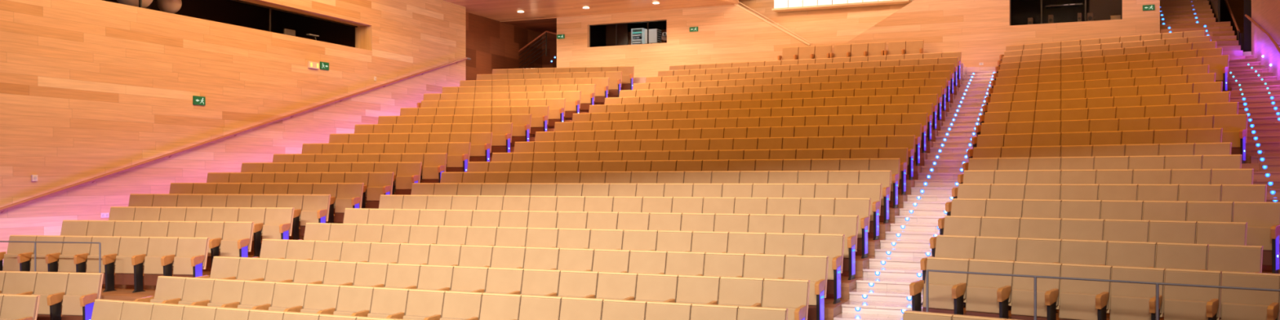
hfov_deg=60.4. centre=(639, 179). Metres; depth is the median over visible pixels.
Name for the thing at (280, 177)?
seat
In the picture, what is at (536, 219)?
seat
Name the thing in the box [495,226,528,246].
seat
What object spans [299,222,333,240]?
seat
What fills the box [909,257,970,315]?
seat
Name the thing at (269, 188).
seat
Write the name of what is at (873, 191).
seat
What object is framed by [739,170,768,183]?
seat
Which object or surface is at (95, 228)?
seat
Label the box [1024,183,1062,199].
seat
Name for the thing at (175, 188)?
seat
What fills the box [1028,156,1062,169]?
seat
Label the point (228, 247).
seat cushion
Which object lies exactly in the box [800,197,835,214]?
seat
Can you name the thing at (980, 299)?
seat cushion
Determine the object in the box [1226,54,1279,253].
stairs
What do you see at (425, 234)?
seat
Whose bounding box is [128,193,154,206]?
seat
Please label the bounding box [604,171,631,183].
seat
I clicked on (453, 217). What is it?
seat
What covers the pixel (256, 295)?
seat
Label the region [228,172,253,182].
seat
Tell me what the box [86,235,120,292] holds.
seat
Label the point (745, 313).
seat
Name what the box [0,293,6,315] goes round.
seat
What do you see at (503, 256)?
seat
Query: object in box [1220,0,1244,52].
guard
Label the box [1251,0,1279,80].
wall
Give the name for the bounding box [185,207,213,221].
seat
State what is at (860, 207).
seat
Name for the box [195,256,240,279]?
seat
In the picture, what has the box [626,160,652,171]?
seat
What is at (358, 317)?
seat
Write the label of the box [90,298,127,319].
seat
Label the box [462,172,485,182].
seat
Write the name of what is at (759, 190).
seat
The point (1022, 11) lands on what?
window
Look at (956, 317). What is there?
seat
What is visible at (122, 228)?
seat
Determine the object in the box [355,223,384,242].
seat
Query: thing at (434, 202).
seat
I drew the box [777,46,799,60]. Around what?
seat
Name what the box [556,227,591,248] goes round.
seat
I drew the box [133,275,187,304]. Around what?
seat
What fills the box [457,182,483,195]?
seat
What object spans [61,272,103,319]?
seat
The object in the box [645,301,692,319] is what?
seat
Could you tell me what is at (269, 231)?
seat cushion
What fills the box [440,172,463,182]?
seat
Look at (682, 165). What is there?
seat
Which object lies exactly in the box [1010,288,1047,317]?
seat cushion
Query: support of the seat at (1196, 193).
on the supports
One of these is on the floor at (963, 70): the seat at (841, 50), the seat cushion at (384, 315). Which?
the seat at (841, 50)
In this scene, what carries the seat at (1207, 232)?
on the supports
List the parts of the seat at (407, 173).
seat, backrest, armrest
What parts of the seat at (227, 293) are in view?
backrest, armrest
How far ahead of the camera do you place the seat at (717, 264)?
13.54 m
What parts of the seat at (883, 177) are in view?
backrest, seat, armrest, panel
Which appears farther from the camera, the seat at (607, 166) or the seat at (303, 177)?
the seat at (303, 177)
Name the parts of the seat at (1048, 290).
seat, backrest, armrest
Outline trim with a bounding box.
[733,1,811,45]
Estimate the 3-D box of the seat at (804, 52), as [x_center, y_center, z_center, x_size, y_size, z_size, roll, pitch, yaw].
[5.066,-3.675,33.659,0.512,0.850,0.421,0,0,25]
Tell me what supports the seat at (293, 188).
on the supports
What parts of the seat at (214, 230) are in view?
seat, backrest, armrest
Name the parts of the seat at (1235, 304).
armrest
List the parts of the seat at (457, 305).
armrest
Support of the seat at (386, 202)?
on the supports
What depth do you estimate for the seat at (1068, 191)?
15.59 m
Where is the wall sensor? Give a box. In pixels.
[31,174,37,181]
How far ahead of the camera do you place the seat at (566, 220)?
16.82 m
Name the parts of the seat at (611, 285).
armrest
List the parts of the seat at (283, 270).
armrest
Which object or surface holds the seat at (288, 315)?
on the supports
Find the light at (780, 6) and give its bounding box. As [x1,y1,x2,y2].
[771,0,911,12]
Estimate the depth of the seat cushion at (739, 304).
12.30 m
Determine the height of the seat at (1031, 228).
0.850 m
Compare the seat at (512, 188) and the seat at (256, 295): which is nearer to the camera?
the seat at (256, 295)
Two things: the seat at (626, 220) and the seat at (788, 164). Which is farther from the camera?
the seat at (788, 164)
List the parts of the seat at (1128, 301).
armrest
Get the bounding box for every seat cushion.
[0,293,19,294]
[0,318,19,319]
[2,253,30,271]
[30,253,57,271]
[31,293,62,314]
[57,254,86,272]
[61,294,84,315]
[86,254,104,272]
[114,255,143,273]
[143,256,163,274]
[150,298,167,302]
[173,256,193,275]
[177,300,197,305]
[207,239,210,256]
[207,302,225,306]
[219,240,239,257]
[237,304,257,309]
[262,224,280,240]
[268,306,288,311]
[300,210,318,226]
[300,308,323,313]
[333,311,355,315]
[334,198,352,213]
[366,186,383,200]
[367,312,391,318]
[395,176,412,189]
[403,315,426,319]
[439,317,465,319]
[520,293,545,295]
[557,295,582,297]
[595,297,622,299]
[635,299,662,302]
[675,302,706,303]
[720,303,751,306]
[763,306,796,319]
[782,56,793,60]
[798,55,809,59]
[808,281,816,305]
[814,53,826,58]
[826,257,833,279]
[834,53,846,57]
[843,237,848,257]
[850,52,863,57]
[857,218,862,238]
[868,51,881,56]
[869,203,873,221]
[880,188,884,205]
[888,50,902,54]
[890,175,893,191]
[906,49,919,53]
[922,283,954,310]
[965,285,999,313]
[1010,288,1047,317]
[1058,292,1097,319]
[1109,295,1151,319]
[1164,298,1208,319]
[1221,302,1268,319]
[1246,226,1271,250]
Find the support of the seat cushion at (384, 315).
on the seat at (387, 302)
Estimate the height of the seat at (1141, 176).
0.850 m
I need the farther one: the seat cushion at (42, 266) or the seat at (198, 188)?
the seat at (198, 188)
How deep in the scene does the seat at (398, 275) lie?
14.35 m
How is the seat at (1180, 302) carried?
on the supports
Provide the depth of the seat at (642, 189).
18.54 m
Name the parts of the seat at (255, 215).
backrest, seat, armrest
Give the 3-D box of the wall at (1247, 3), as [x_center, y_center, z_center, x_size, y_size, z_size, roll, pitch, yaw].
[17.151,-5.150,27.913,3.240,5.500,0.001,0,0,21]
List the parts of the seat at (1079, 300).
armrest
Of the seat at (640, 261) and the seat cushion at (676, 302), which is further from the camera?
the seat at (640, 261)
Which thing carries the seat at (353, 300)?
on the supports
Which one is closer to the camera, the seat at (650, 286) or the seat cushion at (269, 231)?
the seat at (650, 286)
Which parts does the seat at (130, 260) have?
seat, backrest, armrest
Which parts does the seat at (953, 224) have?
armrest, backrest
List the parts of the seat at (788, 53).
backrest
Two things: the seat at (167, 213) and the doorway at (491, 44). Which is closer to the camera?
the seat at (167, 213)
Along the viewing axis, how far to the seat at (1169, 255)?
11.99 m
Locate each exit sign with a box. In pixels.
[192,95,205,105]
[320,61,328,70]
[556,34,564,39]
[689,26,697,31]
[1142,4,1155,10]
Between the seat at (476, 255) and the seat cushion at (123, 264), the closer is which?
the seat at (476, 255)
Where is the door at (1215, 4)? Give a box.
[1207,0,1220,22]
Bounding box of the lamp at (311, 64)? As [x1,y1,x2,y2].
[307,61,319,69]
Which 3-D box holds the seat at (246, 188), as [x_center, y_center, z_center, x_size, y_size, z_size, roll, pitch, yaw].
[-7.615,0.488,21.388,0.512,0.850,0.421,0,0,13]
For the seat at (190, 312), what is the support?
on the supports
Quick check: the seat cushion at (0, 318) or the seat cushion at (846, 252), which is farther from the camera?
the seat cushion at (846, 252)
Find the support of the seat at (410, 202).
on the supports
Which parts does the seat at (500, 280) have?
armrest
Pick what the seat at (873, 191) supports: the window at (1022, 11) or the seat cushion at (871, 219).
the seat cushion at (871, 219)
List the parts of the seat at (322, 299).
backrest, armrest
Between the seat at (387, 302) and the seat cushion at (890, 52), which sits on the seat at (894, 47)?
the seat cushion at (890, 52)
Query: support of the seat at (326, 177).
on the supports
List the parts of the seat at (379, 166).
backrest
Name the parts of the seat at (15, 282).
armrest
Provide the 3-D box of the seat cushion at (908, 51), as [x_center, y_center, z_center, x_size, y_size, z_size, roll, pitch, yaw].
[8.035,-3.667,32.269,0.452,0.275,0.108,0,0,25]
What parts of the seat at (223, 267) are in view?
armrest, backrest, armrest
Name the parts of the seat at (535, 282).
armrest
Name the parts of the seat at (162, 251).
seat, backrest, armrest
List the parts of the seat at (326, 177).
backrest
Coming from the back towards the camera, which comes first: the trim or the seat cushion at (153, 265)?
the trim
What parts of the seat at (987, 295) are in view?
seat, backrest, armrest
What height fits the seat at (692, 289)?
0.850 m
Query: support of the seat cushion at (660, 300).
on the seat at (650, 286)
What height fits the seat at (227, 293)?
0.850 m
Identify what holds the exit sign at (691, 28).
attached to the wall at (982, 30)
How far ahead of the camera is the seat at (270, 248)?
16.65 m
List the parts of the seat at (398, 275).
armrest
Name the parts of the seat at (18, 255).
armrest, backrest, armrest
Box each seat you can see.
[0,235,37,271]
[0,271,6,293]
[0,271,37,294]
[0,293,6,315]
[0,293,39,319]
[30,235,64,271]
[31,271,69,319]
[57,235,93,272]
[60,220,88,235]
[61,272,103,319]
[86,220,115,235]
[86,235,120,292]
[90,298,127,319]
[108,206,137,220]
[113,220,143,236]
[114,236,149,293]
[120,301,155,319]
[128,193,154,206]
[133,206,161,221]
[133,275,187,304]
[140,220,169,236]
[143,236,180,285]
[151,302,187,319]
[152,194,177,206]
[159,206,186,221]
[167,221,198,237]
[168,182,193,194]
[173,236,209,277]
[177,194,203,207]
[177,277,217,306]
[182,305,218,319]
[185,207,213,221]
[192,182,217,194]
[195,221,225,274]
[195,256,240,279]
[201,194,227,207]
[206,172,230,182]
[207,279,247,307]
[211,207,239,221]
[214,306,250,319]
[215,182,240,194]
[219,221,253,257]
[226,194,253,207]
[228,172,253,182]
[234,257,271,280]
[237,207,266,257]
[237,280,278,310]
[239,182,264,194]
[240,162,263,172]
[248,309,286,319]
[251,172,275,182]
[251,194,278,207]
[251,239,288,258]
[262,162,285,172]
[262,207,294,240]
[263,182,288,194]
[265,258,297,282]
[268,281,310,312]
[274,172,298,182]
[276,194,304,239]
[283,311,322,319]
[284,162,307,172]
[285,240,315,259]
[287,182,313,222]
[293,259,328,284]
[297,172,321,182]
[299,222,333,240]
[300,194,330,235]
[300,283,342,314]
[306,162,329,172]
[311,182,337,223]
[312,240,343,261]
[319,314,359,319]
[320,172,345,209]
[322,260,357,285]
[328,162,351,172]
[328,222,357,241]
[333,284,376,316]
[334,182,364,222]
[340,241,372,262]
[342,208,371,223]
[344,172,368,208]
[351,162,374,203]
[352,262,390,287]
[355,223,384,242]
[356,316,396,319]
[366,172,394,208]
[367,208,395,224]
[367,287,408,319]
[368,242,400,263]
[373,162,397,195]
[378,195,404,208]
[381,224,411,243]
[383,262,421,288]
[392,208,420,225]
[395,162,422,195]
[397,243,431,264]
[402,195,428,208]
[403,288,446,319]
[408,225,439,244]
[410,182,435,195]
[417,208,446,225]
[417,264,455,290]
[426,195,453,209]
[427,244,462,266]
[433,182,458,195]
[436,225,467,244]
[439,290,484,319]
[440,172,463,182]
[444,209,473,226]
[451,195,478,209]
[451,266,489,292]
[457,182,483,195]
[458,244,493,266]
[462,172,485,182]
[465,226,497,245]
[466,161,489,172]
[471,209,501,226]
[476,195,503,210]
[479,292,522,319]
[480,182,506,195]
[484,171,509,182]
[484,266,524,294]
[488,161,511,172]
[490,245,527,268]
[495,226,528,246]
[498,210,528,227]
[502,195,530,210]
[505,182,531,195]
[507,171,533,182]
[510,161,533,171]
[519,294,563,319]
[520,268,560,296]
[523,246,559,270]
[525,227,559,247]
[527,210,558,227]
[528,195,558,211]
[530,182,557,195]
[531,171,556,182]
[532,160,556,171]
[555,160,579,171]
[555,171,581,182]
[555,182,583,195]
[555,195,585,211]
[556,211,588,228]
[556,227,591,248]
[557,248,594,271]
[557,270,599,297]
[559,297,604,319]
[578,160,603,171]
[580,171,606,183]
[582,182,609,196]
[583,195,613,212]
[586,211,618,229]
[589,228,624,249]
[592,248,631,272]
[595,271,638,300]
[601,298,647,319]
[602,160,626,171]
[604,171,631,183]
[608,183,637,196]
[612,196,643,212]
[617,212,650,230]
[622,229,657,250]
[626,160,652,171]
[628,249,667,274]
[631,171,657,183]
[635,183,665,196]
[635,273,679,302]
[641,196,673,213]
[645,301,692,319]
[648,212,683,231]
[650,160,677,171]
[656,230,693,251]
[657,171,684,183]
[664,183,693,196]
[665,251,706,275]
[671,196,704,213]
[675,160,702,171]
[675,275,720,304]
[680,213,715,231]
[684,171,712,183]
[690,303,738,319]
[691,231,728,253]
[693,183,723,197]
[702,160,728,171]
[702,196,735,213]
[703,252,745,277]
[711,170,740,183]
[714,213,749,231]
[718,276,764,306]
[722,183,753,197]
[727,231,766,253]
[728,159,756,170]
[734,197,768,213]
[737,306,787,319]
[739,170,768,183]
[743,253,786,279]
[748,213,785,232]
[752,183,784,199]
[755,159,783,170]
[762,278,809,319]
[764,232,804,255]
[767,197,801,214]
[768,170,799,183]
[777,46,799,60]
[782,159,811,170]
[783,183,816,197]
[783,214,821,233]
[784,254,828,319]
[797,170,829,183]
[798,45,815,59]
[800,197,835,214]
[803,233,844,303]
[811,158,840,170]
[814,44,831,58]
[814,183,848,198]
[820,214,858,279]
[827,170,859,185]
[829,44,851,57]
[834,198,871,258]
[840,158,870,170]
[847,183,881,239]
[850,43,868,57]
[858,170,891,223]
[867,41,885,56]
[869,158,900,208]
[884,40,906,55]
[902,310,954,319]
[905,40,924,53]
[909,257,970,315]
[920,235,977,307]
[929,215,982,257]
[937,198,986,235]
[945,183,991,215]
[951,169,995,198]
[952,314,1007,319]
[957,157,999,183]
[965,258,1015,319]
[974,235,1018,310]
[980,216,1021,237]
[985,199,1023,217]
[990,183,1026,199]
[994,169,1027,183]
[997,157,1029,169]
[1010,261,1062,319]
[1016,237,1062,312]
[1019,217,1062,239]
[1022,199,1062,217]
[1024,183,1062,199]
[1026,169,1062,183]
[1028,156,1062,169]
[1058,263,1112,319]
[1060,183,1099,199]
[1060,200,1102,218]
[1060,217,1105,240]
[1060,239,1108,265]
[1061,156,1095,169]
[1061,169,1097,184]
[1093,155,1129,169]
[1096,169,1133,184]
[1097,184,1138,200]
[1100,200,1143,220]
[1103,219,1150,242]
[1106,240,1157,267]
[1109,266,1165,319]
[1128,155,1165,169]
[1133,168,1172,184]
[1137,184,1179,200]
[1142,200,1187,221]
[1148,220,1197,243]
[1155,242,1208,271]
[1163,268,1222,319]
[1164,155,1203,168]
[1171,168,1212,186]
[1178,184,1222,203]
[1186,200,1233,222]
[1195,221,1247,245]
[1202,154,1241,168]
[1207,244,1262,294]
[1211,168,1253,184]
[1219,271,1279,319]
[1221,184,1266,220]
[1232,201,1279,273]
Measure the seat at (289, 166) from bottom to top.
0.850 m
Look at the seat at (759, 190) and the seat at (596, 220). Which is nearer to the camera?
the seat at (596, 220)
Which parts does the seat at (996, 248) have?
backrest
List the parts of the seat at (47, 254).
backrest, armrest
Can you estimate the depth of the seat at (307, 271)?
15.01 m
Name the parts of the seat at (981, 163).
armrest, backrest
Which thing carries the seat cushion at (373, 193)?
on the seat at (380, 184)
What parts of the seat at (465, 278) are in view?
armrest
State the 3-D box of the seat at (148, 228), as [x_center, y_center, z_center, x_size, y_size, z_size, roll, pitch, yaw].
[-8.203,1.123,18.412,0.512,0.850,0.421,0,0,13]
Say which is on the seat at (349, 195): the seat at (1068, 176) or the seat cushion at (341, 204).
the seat cushion at (341, 204)
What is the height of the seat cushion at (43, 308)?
0.275 m
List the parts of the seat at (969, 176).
armrest, backrest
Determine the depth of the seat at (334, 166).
23.29 m
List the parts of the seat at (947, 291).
armrest, seat, backrest, armrest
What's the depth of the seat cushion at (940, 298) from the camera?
12.61 m
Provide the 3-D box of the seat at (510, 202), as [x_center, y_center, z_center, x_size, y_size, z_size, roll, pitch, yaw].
[-2.132,0.696,18.365,0.512,0.850,0.421,0,0,25]
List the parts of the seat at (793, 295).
armrest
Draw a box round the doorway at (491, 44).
[466,12,556,79]
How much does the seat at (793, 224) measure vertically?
0.850 m
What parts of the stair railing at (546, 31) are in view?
handrail, post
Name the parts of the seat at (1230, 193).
backrest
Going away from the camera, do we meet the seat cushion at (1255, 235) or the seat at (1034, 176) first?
the seat cushion at (1255, 235)
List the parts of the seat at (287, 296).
backrest, armrest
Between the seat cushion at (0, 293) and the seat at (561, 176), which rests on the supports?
the seat at (561, 176)
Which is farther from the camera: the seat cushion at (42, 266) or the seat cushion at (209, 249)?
the seat cushion at (209, 249)
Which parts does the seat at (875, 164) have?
backrest, seat, armrest, panel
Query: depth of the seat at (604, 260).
14.21 m
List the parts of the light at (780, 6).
light panel, light panel, light panel, light panel, light panel, light panel, light panel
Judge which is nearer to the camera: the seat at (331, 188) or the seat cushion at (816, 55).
the seat at (331, 188)
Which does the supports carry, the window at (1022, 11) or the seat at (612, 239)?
the seat at (612, 239)
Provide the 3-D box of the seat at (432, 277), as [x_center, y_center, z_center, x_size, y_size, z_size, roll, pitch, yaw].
[-2.678,1.530,14.036,0.512,0.850,0.421,0,0,25]
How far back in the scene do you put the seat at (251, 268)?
15.45 m
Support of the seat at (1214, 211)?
on the supports
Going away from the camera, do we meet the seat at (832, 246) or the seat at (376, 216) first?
the seat at (832, 246)
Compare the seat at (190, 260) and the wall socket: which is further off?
the wall socket
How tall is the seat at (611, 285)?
0.850 m
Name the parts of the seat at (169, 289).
armrest, backrest, armrest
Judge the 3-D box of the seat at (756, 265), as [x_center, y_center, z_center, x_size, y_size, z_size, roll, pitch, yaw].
[1.456,1.333,13.231,0.512,0.850,0.421,0,0,25]
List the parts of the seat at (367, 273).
armrest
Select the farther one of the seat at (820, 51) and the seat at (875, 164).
the seat at (820, 51)
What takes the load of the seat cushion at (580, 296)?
on the seat at (572, 283)
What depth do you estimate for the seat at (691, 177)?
19.29 m
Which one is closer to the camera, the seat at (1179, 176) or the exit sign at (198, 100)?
the seat at (1179, 176)
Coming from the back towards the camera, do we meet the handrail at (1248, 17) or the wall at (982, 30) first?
the wall at (982, 30)
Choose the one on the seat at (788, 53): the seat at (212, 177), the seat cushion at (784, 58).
the seat cushion at (784, 58)
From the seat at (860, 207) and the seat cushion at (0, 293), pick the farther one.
the seat at (860, 207)
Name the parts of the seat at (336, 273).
armrest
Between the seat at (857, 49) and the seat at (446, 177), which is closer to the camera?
the seat at (446, 177)
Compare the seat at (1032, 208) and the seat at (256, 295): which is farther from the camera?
the seat at (1032, 208)
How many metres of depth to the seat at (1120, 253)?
12.32 m
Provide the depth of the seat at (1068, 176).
16.56 m
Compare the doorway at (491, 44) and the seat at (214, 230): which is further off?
the doorway at (491, 44)
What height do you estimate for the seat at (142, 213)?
0.850 m
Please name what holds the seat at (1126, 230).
on the supports
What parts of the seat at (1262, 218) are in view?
backrest, seat, armrest, panel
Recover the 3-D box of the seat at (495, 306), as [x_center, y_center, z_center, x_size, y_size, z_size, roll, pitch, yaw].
[-1.639,1.729,12.398,0.512,0.850,0.421,0,0,25]
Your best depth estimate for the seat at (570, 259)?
14.44 m
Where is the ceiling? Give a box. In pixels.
[442,0,738,21]
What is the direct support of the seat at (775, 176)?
on the supports
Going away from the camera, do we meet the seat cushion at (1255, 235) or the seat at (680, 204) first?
the seat cushion at (1255, 235)
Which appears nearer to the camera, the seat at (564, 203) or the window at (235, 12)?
the seat at (564, 203)
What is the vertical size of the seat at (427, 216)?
0.850 m
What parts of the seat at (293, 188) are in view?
backrest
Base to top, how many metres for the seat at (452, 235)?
0.850 m
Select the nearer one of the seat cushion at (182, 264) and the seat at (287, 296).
the seat at (287, 296)
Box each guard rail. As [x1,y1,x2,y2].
[0,240,101,298]
[925,269,1279,319]
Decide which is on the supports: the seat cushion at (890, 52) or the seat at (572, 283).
the seat at (572, 283)
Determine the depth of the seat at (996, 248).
13.32 m
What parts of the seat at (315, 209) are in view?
seat, backrest, armrest, panel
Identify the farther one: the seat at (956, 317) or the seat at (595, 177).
the seat at (595, 177)
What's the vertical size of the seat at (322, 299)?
0.850 m
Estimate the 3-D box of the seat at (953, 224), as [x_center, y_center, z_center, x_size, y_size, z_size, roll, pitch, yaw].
[4.192,0.913,14.575,0.565,0.850,0.421,0,0,40]
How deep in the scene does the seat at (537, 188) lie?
19.43 m
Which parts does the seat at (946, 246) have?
armrest, backrest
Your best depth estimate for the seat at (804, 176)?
18.41 m
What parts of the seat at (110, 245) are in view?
seat, backrest, armrest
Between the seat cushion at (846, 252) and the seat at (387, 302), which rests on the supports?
the seat at (387, 302)
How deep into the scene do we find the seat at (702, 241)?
14.74 m
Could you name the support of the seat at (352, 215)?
on the supports
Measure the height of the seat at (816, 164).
0.850 m
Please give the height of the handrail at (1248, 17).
1.538 m
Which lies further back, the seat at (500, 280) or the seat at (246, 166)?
the seat at (246, 166)
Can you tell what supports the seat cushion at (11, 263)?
on the seat at (18, 255)
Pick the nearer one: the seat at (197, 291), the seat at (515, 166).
the seat at (197, 291)
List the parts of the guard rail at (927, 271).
post, post, rail, post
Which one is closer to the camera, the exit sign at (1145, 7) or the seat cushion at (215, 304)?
the seat cushion at (215, 304)
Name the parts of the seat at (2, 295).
backrest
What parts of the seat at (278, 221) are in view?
backrest, armrest, panel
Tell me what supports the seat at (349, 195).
on the supports
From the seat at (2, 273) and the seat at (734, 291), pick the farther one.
the seat at (2, 273)
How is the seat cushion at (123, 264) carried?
on the seat at (130, 260)
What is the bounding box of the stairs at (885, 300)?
[833,70,995,319]
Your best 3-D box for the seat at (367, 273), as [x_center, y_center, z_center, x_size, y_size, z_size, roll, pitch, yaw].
[-3.619,1.530,14.479,0.512,0.850,0.421,0,0,25]
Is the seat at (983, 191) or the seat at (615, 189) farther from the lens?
the seat at (615, 189)
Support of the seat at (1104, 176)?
on the supports
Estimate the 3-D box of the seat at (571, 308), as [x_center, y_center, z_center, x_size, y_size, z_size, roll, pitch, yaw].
[-0.699,1.729,11.954,0.512,0.850,0.421,0,0,25]
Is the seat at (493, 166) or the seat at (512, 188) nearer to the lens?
the seat at (512, 188)
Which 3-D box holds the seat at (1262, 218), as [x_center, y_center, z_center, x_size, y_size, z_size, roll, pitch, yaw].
[7.374,0.696,13.189,0.518,0.850,0.421,0,0,40]
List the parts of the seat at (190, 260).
seat, backrest, armrest, panel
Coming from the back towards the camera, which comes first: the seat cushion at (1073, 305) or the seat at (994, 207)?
the seat at (994, 207)
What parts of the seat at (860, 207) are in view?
backrest, seat, armrest, panel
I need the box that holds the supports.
[30,79,1279,319]
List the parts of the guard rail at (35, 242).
post, rail, post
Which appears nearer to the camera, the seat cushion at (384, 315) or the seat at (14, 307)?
the seat cushion at (384, 315)
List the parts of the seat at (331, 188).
backrest, armrest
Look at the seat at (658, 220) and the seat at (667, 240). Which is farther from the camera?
the seat at (658, 220)
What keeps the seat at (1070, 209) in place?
on the supports
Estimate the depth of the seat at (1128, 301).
11.30 m
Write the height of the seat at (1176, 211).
0.850 m
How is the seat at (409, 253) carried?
on the supports
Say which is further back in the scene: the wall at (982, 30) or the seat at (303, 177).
the wall at (982, 30)
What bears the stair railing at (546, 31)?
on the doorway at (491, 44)
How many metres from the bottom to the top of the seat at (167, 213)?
0.850 m
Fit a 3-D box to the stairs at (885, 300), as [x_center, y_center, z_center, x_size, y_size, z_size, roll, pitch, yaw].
[5.416,-0.113,19.759,1.082,5.989,26.103,0,0,21]
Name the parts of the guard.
guard panel, handrail, return panel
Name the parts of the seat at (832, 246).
backrest, seat, armrest, panel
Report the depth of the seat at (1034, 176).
16.90 m
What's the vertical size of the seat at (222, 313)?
0.850 m
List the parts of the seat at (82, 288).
seat, backrest, armrest, panel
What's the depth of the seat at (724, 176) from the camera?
19.07 m
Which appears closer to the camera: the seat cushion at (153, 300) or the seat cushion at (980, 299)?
the seat cushion at (980, 299)
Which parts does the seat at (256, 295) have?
backrest, armrest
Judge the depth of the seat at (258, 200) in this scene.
20.32 m
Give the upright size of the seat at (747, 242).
0.850 m
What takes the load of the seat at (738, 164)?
on the supports
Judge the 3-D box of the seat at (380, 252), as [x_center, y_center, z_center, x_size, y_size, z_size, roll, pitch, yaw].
[-3.717,1.333,15.673,0.512,0.850,0.421,0,0,25]
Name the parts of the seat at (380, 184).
seat, backrest, armrest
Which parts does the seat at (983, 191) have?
armrest, backrest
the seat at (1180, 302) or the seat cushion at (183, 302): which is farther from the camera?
the seat cushion at (183, 302)
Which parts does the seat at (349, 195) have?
seat, backrest, armrest, panel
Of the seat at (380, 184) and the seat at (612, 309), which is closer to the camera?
the seat at (612, 309)
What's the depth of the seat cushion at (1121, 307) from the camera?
11.27 m
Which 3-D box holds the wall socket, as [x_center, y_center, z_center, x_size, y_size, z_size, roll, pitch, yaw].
[-10.829,0.723,22.264,0.016,0.100,0.200,0,0,21]
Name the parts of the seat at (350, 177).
backrest, armrest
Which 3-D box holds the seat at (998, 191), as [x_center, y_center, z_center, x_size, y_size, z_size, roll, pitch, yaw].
[5.357,0.488,16.174,0.513,0.850,0.421,0,0,40]
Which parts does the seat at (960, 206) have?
armrest, backrest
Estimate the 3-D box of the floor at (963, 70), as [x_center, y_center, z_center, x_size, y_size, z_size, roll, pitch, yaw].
[5.413,-3.001,35.469,27.700,0.501,5.535,0,0,25]
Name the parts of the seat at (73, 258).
backrest, armrest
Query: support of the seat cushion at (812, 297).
on the seat at (814, 268)
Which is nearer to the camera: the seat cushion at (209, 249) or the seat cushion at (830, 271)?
the seat cushion at (830, 271)
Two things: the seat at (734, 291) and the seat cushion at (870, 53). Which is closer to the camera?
the seat at (734, 291)
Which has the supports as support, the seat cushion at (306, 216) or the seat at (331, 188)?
the seat at (331, 188)
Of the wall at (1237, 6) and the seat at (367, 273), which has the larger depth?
the wall at (1237, 6)
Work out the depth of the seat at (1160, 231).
12.96 m
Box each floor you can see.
[620,51,1251,90]
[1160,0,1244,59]
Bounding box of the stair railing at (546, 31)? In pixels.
[518,30,556,68]
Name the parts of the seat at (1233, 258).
backrest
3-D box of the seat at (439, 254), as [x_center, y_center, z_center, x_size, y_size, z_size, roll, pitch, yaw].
[-2.777,1.333,15.229,0.512,0.850,0.421,0,0,25]
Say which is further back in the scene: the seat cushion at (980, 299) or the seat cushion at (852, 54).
the seat cushion at (852, 54)
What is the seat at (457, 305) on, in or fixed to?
on the supports
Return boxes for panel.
[738,0,914,44]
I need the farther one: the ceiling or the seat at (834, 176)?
the ceiling
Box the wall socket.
[100,213,108,217]
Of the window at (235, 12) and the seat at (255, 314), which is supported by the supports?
the seat at (255, 314)
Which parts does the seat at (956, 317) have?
backrest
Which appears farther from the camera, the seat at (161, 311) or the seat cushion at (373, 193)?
the seat cushion at (373, 193)
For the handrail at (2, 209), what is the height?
4.652 m
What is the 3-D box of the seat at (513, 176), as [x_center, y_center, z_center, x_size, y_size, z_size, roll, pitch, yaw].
[-2.329,0.275,20.751,0.512,0.850,0.421,0,0,25]
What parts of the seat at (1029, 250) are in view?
backrest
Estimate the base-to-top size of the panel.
1.800 m
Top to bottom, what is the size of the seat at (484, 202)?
0.850 m
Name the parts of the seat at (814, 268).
backrest, seat, armrest, panel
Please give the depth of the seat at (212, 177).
22.79 m
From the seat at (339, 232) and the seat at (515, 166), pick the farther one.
the seat at (515, 166)
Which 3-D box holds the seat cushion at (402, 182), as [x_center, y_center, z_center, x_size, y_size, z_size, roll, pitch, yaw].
[-4.853,0.066,22.855,0.452,0.275,0.108,0,0,13]
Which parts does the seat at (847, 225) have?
backrest, seat, armrest, panel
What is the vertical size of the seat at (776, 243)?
0.850 m
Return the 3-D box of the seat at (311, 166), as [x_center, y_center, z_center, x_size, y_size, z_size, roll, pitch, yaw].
[-6.884,0.058,23.297,0.512,0.850,0.421,0,0,13]
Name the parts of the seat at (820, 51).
backrest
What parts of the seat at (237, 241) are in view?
backrest, armrest, panel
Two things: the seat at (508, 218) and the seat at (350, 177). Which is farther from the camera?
the seat at (350, 177)
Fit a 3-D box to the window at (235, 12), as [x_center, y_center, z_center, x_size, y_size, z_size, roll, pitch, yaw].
[-10.368,-3.980,24.876,0.050,0.720,13.280,0,0,21]
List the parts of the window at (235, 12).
frame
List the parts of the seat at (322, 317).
backrest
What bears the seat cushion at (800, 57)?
on the seat at (804, 52)
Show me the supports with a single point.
(124, 292)
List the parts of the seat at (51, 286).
seat, backrest, armrest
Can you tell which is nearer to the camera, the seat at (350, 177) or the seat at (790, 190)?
the seat at (790, 190)
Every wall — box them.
[0,0,466,252]
[499,0,1159,77]
[1227,0,1244,32]
[1244,0,1251,52]
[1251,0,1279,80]
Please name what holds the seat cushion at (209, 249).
on the seat at (214, 230)
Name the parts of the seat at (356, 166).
backrest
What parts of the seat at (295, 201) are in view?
backrest, armrest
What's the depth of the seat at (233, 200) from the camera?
20.43 m
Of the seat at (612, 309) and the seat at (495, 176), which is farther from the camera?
the seat at (495, 176)
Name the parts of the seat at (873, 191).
backrest, seat, armrest, panel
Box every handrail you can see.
[0,57,471,212]
[1244,13,1279,53]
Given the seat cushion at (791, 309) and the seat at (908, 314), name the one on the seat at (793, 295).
the seat cushion at (791, 309)
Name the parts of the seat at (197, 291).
backrest, armrest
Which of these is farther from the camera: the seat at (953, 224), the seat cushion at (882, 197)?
the seat cushion at (882, 197)
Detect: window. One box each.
[102,0,357,48]
[589,20,666,47]
[1010,0,1122,25]

